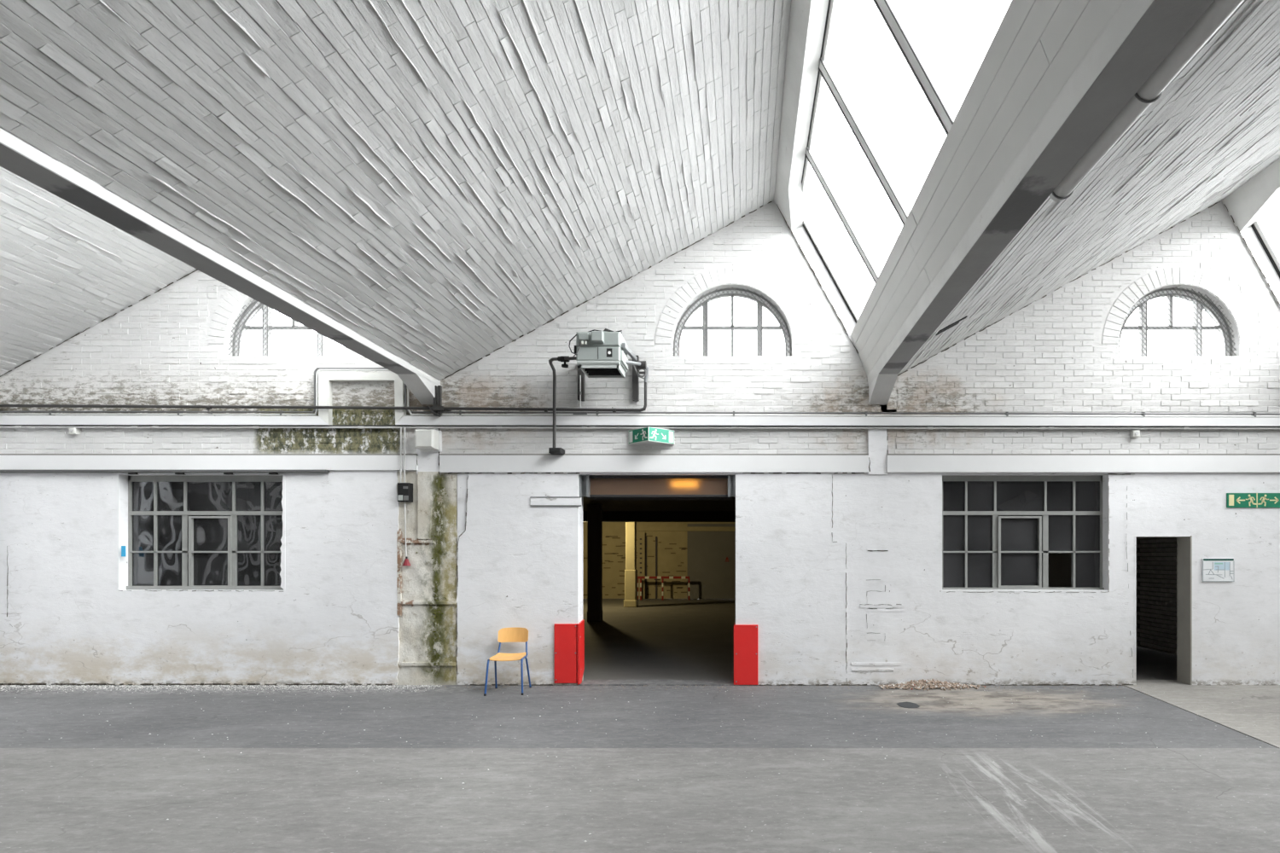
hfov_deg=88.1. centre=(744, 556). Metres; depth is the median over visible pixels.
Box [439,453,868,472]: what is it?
beam
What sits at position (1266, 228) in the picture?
window
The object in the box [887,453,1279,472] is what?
beam
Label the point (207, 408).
pipe
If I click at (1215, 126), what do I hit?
ceiling
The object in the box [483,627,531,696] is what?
chair
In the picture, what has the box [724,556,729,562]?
wall sign
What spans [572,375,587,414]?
conduit
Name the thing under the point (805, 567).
wall
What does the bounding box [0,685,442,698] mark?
flakes
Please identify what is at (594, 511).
column
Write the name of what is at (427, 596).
pilaster
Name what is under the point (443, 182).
ceiling
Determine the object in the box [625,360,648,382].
valve group
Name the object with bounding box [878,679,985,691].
rubble
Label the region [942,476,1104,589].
window
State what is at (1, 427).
conduit
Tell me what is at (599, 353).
heater
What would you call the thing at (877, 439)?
pier
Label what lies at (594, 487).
door
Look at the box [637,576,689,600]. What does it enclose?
barrier
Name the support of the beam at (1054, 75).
on the wall at (805, 567)
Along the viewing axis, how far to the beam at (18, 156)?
4.67 m
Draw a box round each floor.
[0,599,1279,852]
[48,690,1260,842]
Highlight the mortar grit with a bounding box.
[450,685,1123,692]
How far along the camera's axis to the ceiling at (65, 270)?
7.68 m
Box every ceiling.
[0,0,791,380]
[0,166,196,376]
[582,496,735,522]
[899,0,1279,373]
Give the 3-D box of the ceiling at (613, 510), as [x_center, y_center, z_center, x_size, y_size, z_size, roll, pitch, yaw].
[1.800,-1.292,17.435,23.500,0.500,17.330,0,0,0]
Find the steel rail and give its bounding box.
[0,470,329,475]
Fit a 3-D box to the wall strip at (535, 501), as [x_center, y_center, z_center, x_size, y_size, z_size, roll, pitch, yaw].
[-2.449,-0.710,8.497,0.660,0.125,0.026,0,0,0]
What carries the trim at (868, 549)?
attached to the wall at (805, 567)
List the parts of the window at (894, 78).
rail, rail, pane, pane, pane, pane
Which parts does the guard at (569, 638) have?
plate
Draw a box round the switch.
[402,556,410,565]
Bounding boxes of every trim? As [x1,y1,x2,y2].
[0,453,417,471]
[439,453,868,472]
[851,547,904,671]
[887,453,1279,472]
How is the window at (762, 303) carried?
in the wall at (805, 567)
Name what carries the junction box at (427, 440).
attached to the wall at (805, 567)
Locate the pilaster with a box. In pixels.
[396,471,457,685]
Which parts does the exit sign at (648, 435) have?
panel, wall plate, panel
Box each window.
[126,475,283,590]
[227,299,345,356]
[672,287,791,356]
[801,0,1012,323]
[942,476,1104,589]
[1118,286,1236,356]
[1250,193,1279,278]
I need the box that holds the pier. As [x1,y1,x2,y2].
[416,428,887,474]
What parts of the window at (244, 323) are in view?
frame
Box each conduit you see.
[0,367,1279,415]
[0,369,1279,418]
[0,425,1279,430]
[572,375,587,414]
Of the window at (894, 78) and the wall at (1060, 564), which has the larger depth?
the wall at (1060, 564)
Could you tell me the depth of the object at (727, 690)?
6.27 m
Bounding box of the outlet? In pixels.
[579,365,625,378]
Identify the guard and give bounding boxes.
[554,619,584,684]
[733,623,757,685]
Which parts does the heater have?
bracket post, casing, casing, rating plate, panel, bracket arm, bracket post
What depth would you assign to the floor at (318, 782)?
5.17 m
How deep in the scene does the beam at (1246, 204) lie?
8.12 m
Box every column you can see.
[587,504,602,622]
[623,522,638,607]
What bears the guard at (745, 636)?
on the floor at (318, 782)
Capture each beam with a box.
[0,127,440,404]
[773,0,828,231]
[850,0,1214,404]
[1221,157,1279,232]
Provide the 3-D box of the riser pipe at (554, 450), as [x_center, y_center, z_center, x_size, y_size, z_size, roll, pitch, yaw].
[-2.286,-1.912,8.169,0.234,1.192,0.782,0,0,-28]
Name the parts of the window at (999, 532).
frame, pane, pane, pane, pane, pane, pane, pane, pane, pane, sill, pane, pane, pane, pane, pane, frame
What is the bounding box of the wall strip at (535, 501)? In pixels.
[529,496,581,506]
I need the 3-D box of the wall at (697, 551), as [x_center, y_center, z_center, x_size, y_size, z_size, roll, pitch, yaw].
[-3.950,0.168,25.750,11.100,3.020,0.500,0,0,0]
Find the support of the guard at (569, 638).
on the floor at (318, 782)
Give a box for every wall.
[0,200,1279,686]
[582,522,735,599]
[1048,537,1138,646]
[1136,537,1176,655]
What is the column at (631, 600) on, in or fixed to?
on the floor at (318, 782)
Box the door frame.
[1134,535,1192,685]
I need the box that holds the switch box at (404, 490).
[397,427,413,556]
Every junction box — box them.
[69,427,81,435]
[415,429,442,452]
[1129,430,1140,437]
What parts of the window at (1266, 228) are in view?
rail, pane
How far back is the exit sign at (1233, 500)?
8.50 m
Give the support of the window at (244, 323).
in the wall at (805, 567)
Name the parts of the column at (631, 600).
casing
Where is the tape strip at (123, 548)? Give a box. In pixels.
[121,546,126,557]
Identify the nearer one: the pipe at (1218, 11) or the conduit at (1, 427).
the pipe at (1218, 11)
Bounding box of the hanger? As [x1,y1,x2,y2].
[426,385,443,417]
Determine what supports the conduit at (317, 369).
attached to the pipe at (325, 380)
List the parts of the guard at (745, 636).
plate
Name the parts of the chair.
leg, leg, seat, backrest, leg, leg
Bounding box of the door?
[579,475,735,500]
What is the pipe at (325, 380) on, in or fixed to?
attached to the wall at (805, 567)
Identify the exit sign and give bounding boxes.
[628,426,674,444]
[1226,493,1279,507]
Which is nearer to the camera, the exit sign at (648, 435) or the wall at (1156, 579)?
the exit sign at (648, 435)
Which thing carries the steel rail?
attached to the wall at (805, 567)
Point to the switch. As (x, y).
(406, 562)
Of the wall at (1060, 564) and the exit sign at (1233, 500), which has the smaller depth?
the exit sign at (1233, 500)
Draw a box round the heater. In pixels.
[568,328,639,401]
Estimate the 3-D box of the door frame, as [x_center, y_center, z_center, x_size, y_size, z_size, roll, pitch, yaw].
[5.462,0.701,8.639,0.746,1.958,0.262,0,0,0]
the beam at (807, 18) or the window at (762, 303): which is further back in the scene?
the window at (762, 303)
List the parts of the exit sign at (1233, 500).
green panel, green panel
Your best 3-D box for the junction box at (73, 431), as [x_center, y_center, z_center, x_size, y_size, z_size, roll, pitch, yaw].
[-8.704,-1.627,8.481,0.093,0.083,0.078,0,0,0]
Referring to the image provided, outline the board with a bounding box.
[1201,558,1234,581]
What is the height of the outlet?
0.075 m
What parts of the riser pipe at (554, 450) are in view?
valve handle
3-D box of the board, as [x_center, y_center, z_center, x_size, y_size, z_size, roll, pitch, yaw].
[6.172,0.184,8.502,0.415,0.302,0.020,0,0,0]
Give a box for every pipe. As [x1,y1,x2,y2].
[0,372,1279,427]
[0,382,646,413]
[548,356,576,454]
[1049,0,1244,202]
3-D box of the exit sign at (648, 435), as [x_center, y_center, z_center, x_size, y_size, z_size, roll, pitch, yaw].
[-1.206,-1.544,8.370,0.593,0.179,0.300,0,0,0]
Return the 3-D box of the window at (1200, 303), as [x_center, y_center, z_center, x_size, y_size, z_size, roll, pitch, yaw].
[5.678,-3.080,8.658,1.571,0.941,0.184,0,0,0]
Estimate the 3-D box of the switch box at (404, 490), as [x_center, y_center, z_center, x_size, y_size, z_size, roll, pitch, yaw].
[-4.397,-0.811,8.473,0.154,1.710,0.114,0,0,0]
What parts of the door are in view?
overhead panel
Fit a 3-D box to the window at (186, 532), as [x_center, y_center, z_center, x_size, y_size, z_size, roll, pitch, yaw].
[-7.124,-0.317,8.645,2.380,1.600,0.090,0,0,0]
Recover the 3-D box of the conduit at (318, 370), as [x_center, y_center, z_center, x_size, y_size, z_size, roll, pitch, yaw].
[1.882,-2.099,8.455,23.454,0.644,0.056,0,0,0]
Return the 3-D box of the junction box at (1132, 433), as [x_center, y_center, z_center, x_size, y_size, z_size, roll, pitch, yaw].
[5.081,-1.588,8.481,0.093,0.083,0.078,0,0,0]
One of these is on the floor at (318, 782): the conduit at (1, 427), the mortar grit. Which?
the mortar grit
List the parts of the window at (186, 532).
frame, pane, pane, pane, pane, pane, pane, sill, pane, pane, pane, pane, pane, pane, pane, pane, pane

